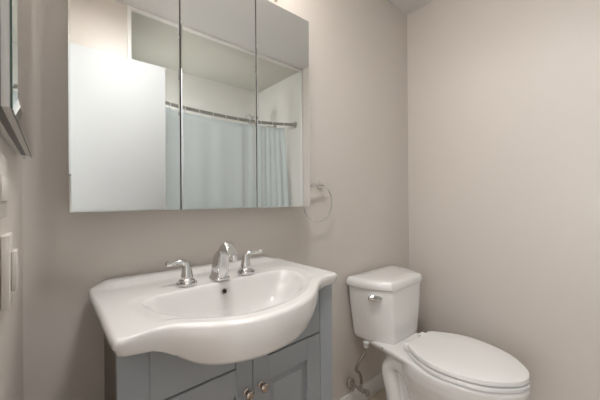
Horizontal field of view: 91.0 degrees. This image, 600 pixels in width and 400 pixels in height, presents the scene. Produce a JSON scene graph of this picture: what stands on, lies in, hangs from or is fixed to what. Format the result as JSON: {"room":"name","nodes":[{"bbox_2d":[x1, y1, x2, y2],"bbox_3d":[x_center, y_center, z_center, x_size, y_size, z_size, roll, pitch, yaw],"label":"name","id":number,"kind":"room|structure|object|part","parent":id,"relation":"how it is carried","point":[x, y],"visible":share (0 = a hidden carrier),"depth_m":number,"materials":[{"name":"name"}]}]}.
{"room":"bathroom","nodes":[
{"label":"bathroom","id":0,"kind":"room"},
{"bbox_2d":[0,133,22,399],"bbox_3d":[-0.320,-0.058,0.195,0.120,2.507,1.490,0,0,-40],"label":"wall","id":1,"kind":"structure","parent":0,"point":[11,320],"depth_m":0.60,"materials":[{"name":"beige paint"}]},
{"bbox_2d":[0,153,7,218],"bbox_3d":[-0.419,-0.020,0.412,0.010,0.092,0.120,0,0,-40],"label":"outlet plate","id":2,"kind":"object","parent":1,"relation":"attached to","point":[3,161],"visible":1,"depth_m":0.41,"materials":[{"name":"beige plastic"}]},
{"bbox_2d":[0,174,7,201],"bbox_3d":[-0.416,-0.016,0.414,0.003,0.036,0.074,0,0,-40],"label":"socket","id":3,"kind":"object","parent":2,"relation":"attached to","point":[3,177],"depth_m":0.40,"materials":[{"name":"beige plastic"}]},
{"bbox_2d":[0,232,18,310],"bbox_3d":[-0.467,0.112,0.475,0.017,0.114,0.070,0,0,-40],"label":"switch plate","id":4,"kind":"object","parent":1,"relation":"attached to","point":[9,261],"visible":1,"depth_m":0.45,"materials":[{"name":"beige plastic"}]},
{"bbox_2d":[0,0,33,158],"bbox_3d":[-0.480,-0.469,0.497,0.030,0.749,0.466,0,0,-40],"label":"framed picture","id":5,"kind":"object","parent":1,"relation":"attached to","point":[16,16],"visible":1,"depth_m":0.38},
{"bbox_2d":[10,0,33,156],"bbox_3d":[-0.471,-0.472,0.505,0.005,0.743,0.466,0,0,-40],"label":"mirror glass","id":6,"kind":"object","parent":5,"relation":"attached to","point":[21,11],"depth_m":0.42,"materials":[{"name":"silver metal"}]},
{"bbox_2d":[22,0,408,399],"bbox_3d":[-0.033,-0.058,1.481,2.223,2.507,0.100,0,0,-40],"label":"wall","id":7,"kind":"structure","parent":0,"point":[358,88],"depth_m":1.35,"materials":[{"name":"beige paint"}]},
{"bbox_2d":[68,0,309,211],"bbox_3d":[-0.321,-0.384,1.093,0.852,0.830,0.120,0,0,-40],"label":"upper cabinet","id":8,"kind":"object","parent":7,"relation":"attached to","point":[173,104],"visible":1,"depth_m":0.97,"materials":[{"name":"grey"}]},
{"bbox_2d":[68,0,179,211],"bbox_3d":[-0.500,-0.383,0.866,0.284,0.830,0.005,0,0,-40],"label":"mirror glass","id":9,"kind":"object","parent":8,"relation":"attached to","point":[124,55],"depth_m":0.85,"materials":[{"name":"silver metal"}]},
{"bbox_3d":[-0.288,-0.384,1.061,0.282,0.828,0.017,0,0,-40],"label":"door","id":10,"kind":"part","parent":8,"relation":"part of","materials":[{"name":"grey metal"}]},
{"bbox_2d":[180,0,256,209],"bbox_3d":[-0.281,-0.384,1.052,0.284,0.830,0.005,0,0,-40],"label":"mirror glass","id":11,"kind":"object","parent":8,"relation":"attached to","point":[218,38],"depth_m":1.04,"materials":[{"name":"silver metal"}]},
{"bbox_3d":[-0.071,-0.386,1.244,0.273,0.828,0.017,0,0,-40],"label":"door","id":12,"kind":"part","parent":8,"relation":"part of","materials":[{"name":"grey metal"}]},
{"bbox_2d":[255,0,309,207],"bbox_3d":[-0.064,-0.386,1.236,0.275,0.830,0.005,0,0,-40],"label":"mirror glass","id":13,"kind":"object","parent":8,"relation":"attached to","point":[282,132],"depth_m":1.22,"materials":[{"name":"silver metal"}]},
{"bbox_2d":[303,181,331,222],"bbox_3d":[0.077,0.006,1.473,0.198,0.210,0.051,0,0,-40],"label":"towel ring","id":14,"kind":"object","parent":7,"relation":"attached to","point":[319,184],"visible":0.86,"depth_m":1.49,"materials":[{"name":"silver metal"}]},
{"bbox_2d":[347,341,369,397],"bbox_3d":[0.310,0.911,1.603,0.079,0.300,0.128,0,0,-34],"label":"supply valve","id":15,"kind":"object","parent":7,"relation":"attached to","point":[351,382],"visible":1,"depth_m":1.58,"materials":[{"name":"silver metal"}]},
{"bbox_3d":[0.356,1.030,1.574,0.022,0.040,0.028,0,0,-40],"label":"valve handle","id":16,"kind":"part","parent":15,"relation":"part of","materials":[{"name":"silver metal"}]},
{"bbox_2d":[339,372,384,399],"bbox_3d":[0.327,1.142,1.702,1.200,0.102,0.013,0,0,-40],"label":"baseboard","id":17,"kind":"structure","parent":7,"relation":"attached to","point":[375,384],"depth_m":1.77,"materials":[{"name":"white paint"}]},
{"bbox_2d":[367,387,385,399],"bbox_3d":[0.274,1.241,0.223,3.395,0.100,2.400,0,0,-40],"label":"floor","id":18,"kind":"structure","parent":0,"point":[381,395],"depth_m":1.79,"materials":[{"name":"beige tile"}]},
{"bbox_2d":[104,284,332,399],"bbox_3d":[-0.243,0.745,0.947,0.646,0.902,0.429,0,0,-40],"label":"vanity cabinet","id":19,"kind":"object","parent":18,"relation":"on","point":[301,369],"visible":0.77,"depth_m":0.80,"materials":[{"name":"grey paint"}]},
{"bbox_3d":[-0.476,0.757,0.776,0.018,0.880,0.388,0,0,-40],"label":"panel","id":20,"kind":"part","parent":19,"relation":"part of","materials":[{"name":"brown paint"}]},
{"bbox_3d":[-0.252,0.379,0.709,0.206,0.125,0.024,0,0,-40],"label":"apron panel","id":21,"kind":"part","parent":19,"relation":"part of","materials":[{"name":"grey paint"}]},
{"bbox_3d":[-0.228,0.709,0.725,0.257,0.683,0.018,0,0,-42],"label":"door","id":22,"kind":"part","parent":19,"relation":"part of","materials":[{"name":"grey paint"}]},
{"bbox_2d":[88,256,337,364],"bbox_3d":[-0.201,0.330,0.902,0.692,0.172,0.559,0,0,-40],"label":"vanity sink","id":23,"kind":"object","parent":19,"relation":"in","point":[240,318],"visible":0.96,"depth_m":0.74,"materials":[{"name":"white ceramic"}]},
{"bbox_2d":[165,242,261,286],"bbox_3d":[-0.243,0.194,0.938,0.331,0.125,0.148,0,0,-40],"label":"faucet","id":24,"kind":"object","parent":23,"relation":"on","point":[220,264],"visible":1,"depth_m":0.93,"materials":[{"name":"silver metal"}]},
{"bbox_3d":[-0.365,0.195,0.882,0.024,0.035,0.073,-1,0,44],"label":"lever","id":25,"kind":"part","parent":24,"relation":"part of","materials":[{"name":"silver metal"}]},
{"bbox_3d":[-0.346,0.222,0.901,0.062,0.070,0.062,0,0,-40],"label":"handle","id":26,"kind":"part","parent":24,"relation":"part of","materials":[{"name":"silver metal"}]},
{"bbox_3d":[-0.241,0.194,0.941,0.054,0.125,0.146,0,0,-40],"label":"spout","id":27,"kind":"part","parent":24,"relation":"part of","materials":[{"name":"silver metal"}]},
{"bbox_3d":[-0.191,0.221,1.035,0.062,0.070,0.062,0,0,-40],"label":"handle","id":28,"kind":"part","parent":24,"relation":"part of","materials":[{"name":"silver metal"}]},
{"bbox_3d":[-0.169,0.194,1.050,0.073,0.035,0.024,0,0,-35],"label":"lever","id":29,"kind":"part","parent":24,"relation":"part of","materials":[{"name":"silver metal"}]},
{"bbox_3d":[-0.136,0.513,0.778,0.024,0.024,0.030,0,0,-40],"label":"knob","id":30,"kind":"part","parent":19,"relation":"part of","materials":[{"name":"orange metal"}]},
{"bbox_3d":[-0.101,0.513,0.810,0.024,0.024,0.030,0,0,-40],"label":"knob","id":31,"kind":"part","parent":19,"relation":"part of","materials":[{"name":"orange metal"}]},
{"bbox_3d":[-0.035,0.708,0.901,0.263,0.683,0.018,0,0,-42],"label":"door","id":32,"kind":"part","parent":19,"relation":"part of","materials":[{"name":"grey paint"}]},
{"bbox_3d":[-0.038,0.747,0.900,0.154,0.469,0.011,0,0,-42],"label":"panel","id":33,"kind":"part","parent":19,"relation":"part of","materials":[{"name":"grey paint"}]},
{"bbox_3d":[-0.018,0.368,0.921,0.212,0.144,0.016,0,0,-42],"label":"apron panel","id":34,"kind":"part","parent":19,"relation":"part of","materials":[{"name":"grey paint"}]},
{"bbox_2d":[346,265,529,399],"bbox_3d":[0.678,0.803,1.479,0.466,0.774,0.785,0,0,-40],"label":"toilet","id":35,"kind":"object","parent":18,"relation":"on","point":[384,301],"visible":1,"depth_m":1.44,"materials":[{"name":"white ceramic"}]},
{"bbox_3d":[0.391,0.512,1.533,0.074,0.033,0.019,0,0,6],"label":"lever plate","id":36,"kind":"part","parent":35,"relation":"part of","materials":[{"name":"silver metal"}]},
{"bbox_3d":[0.509,0.443,1.682,0.459,0.051,0.252,0,0,-40],"label":"tank lid","id":37,"kind":"part","parent":35,"relation":"part of","materials":[{"name":"white ceramic"}]},
{"bbox_3d":[0.509,0.616,1.682,0.432,0.300,0.240,0,0,-40],"label":"tank","id":38,"kind":"part","parent":35,"relation":"part of","materials":[{"name":"white ceramic"}]},
{"bbox_3d":[0.675,0.970,1.433,0.388,0.440,0.715,0,0,-40],"label":"bowl","id":39,"kind":"part","parent":35,"relation":"part of","materials":[{"name":"white ceramic"}]},
{"bbox_3d":[0.756,0.735,1.336,0.394,0.017,0.461,0,0,-40],"label":"seat","id":40,"kind":"part","parent":35,"relation":"part of","materials":[{"name":"white plastic"}]},
{"bbox_3d":[0.755,0.710,1.336,0.392,0.021,0.458,0,0,-40],"label":"seat lid","id":41,"kind":"part","parent":35,"relation":"part of","materials":[{"name":"white plastic"}]},
{"bbox_2d":[388,0,434,14],"bbox_3d":[-0.039,-1.363,0.574,3.395,0.100,1.490,0,0,-40],"label":"ceiling","id":42,"kind":"structure","parent":0,"point":[407,7],"depth_m":1.99,"materials":[{"name":"white paint"}]},
{"bbox_2d":[407,0,599,399],"bbox_3d":[1.259,-0.068,1.600,0.100,2.507,1.390,0,0,-40],"label":"wall","id":43,"kind":"structure","parent":0,"point":[504,95],"depth_m":1.62,"materials":[{"name":"beige paint"}]}
]}

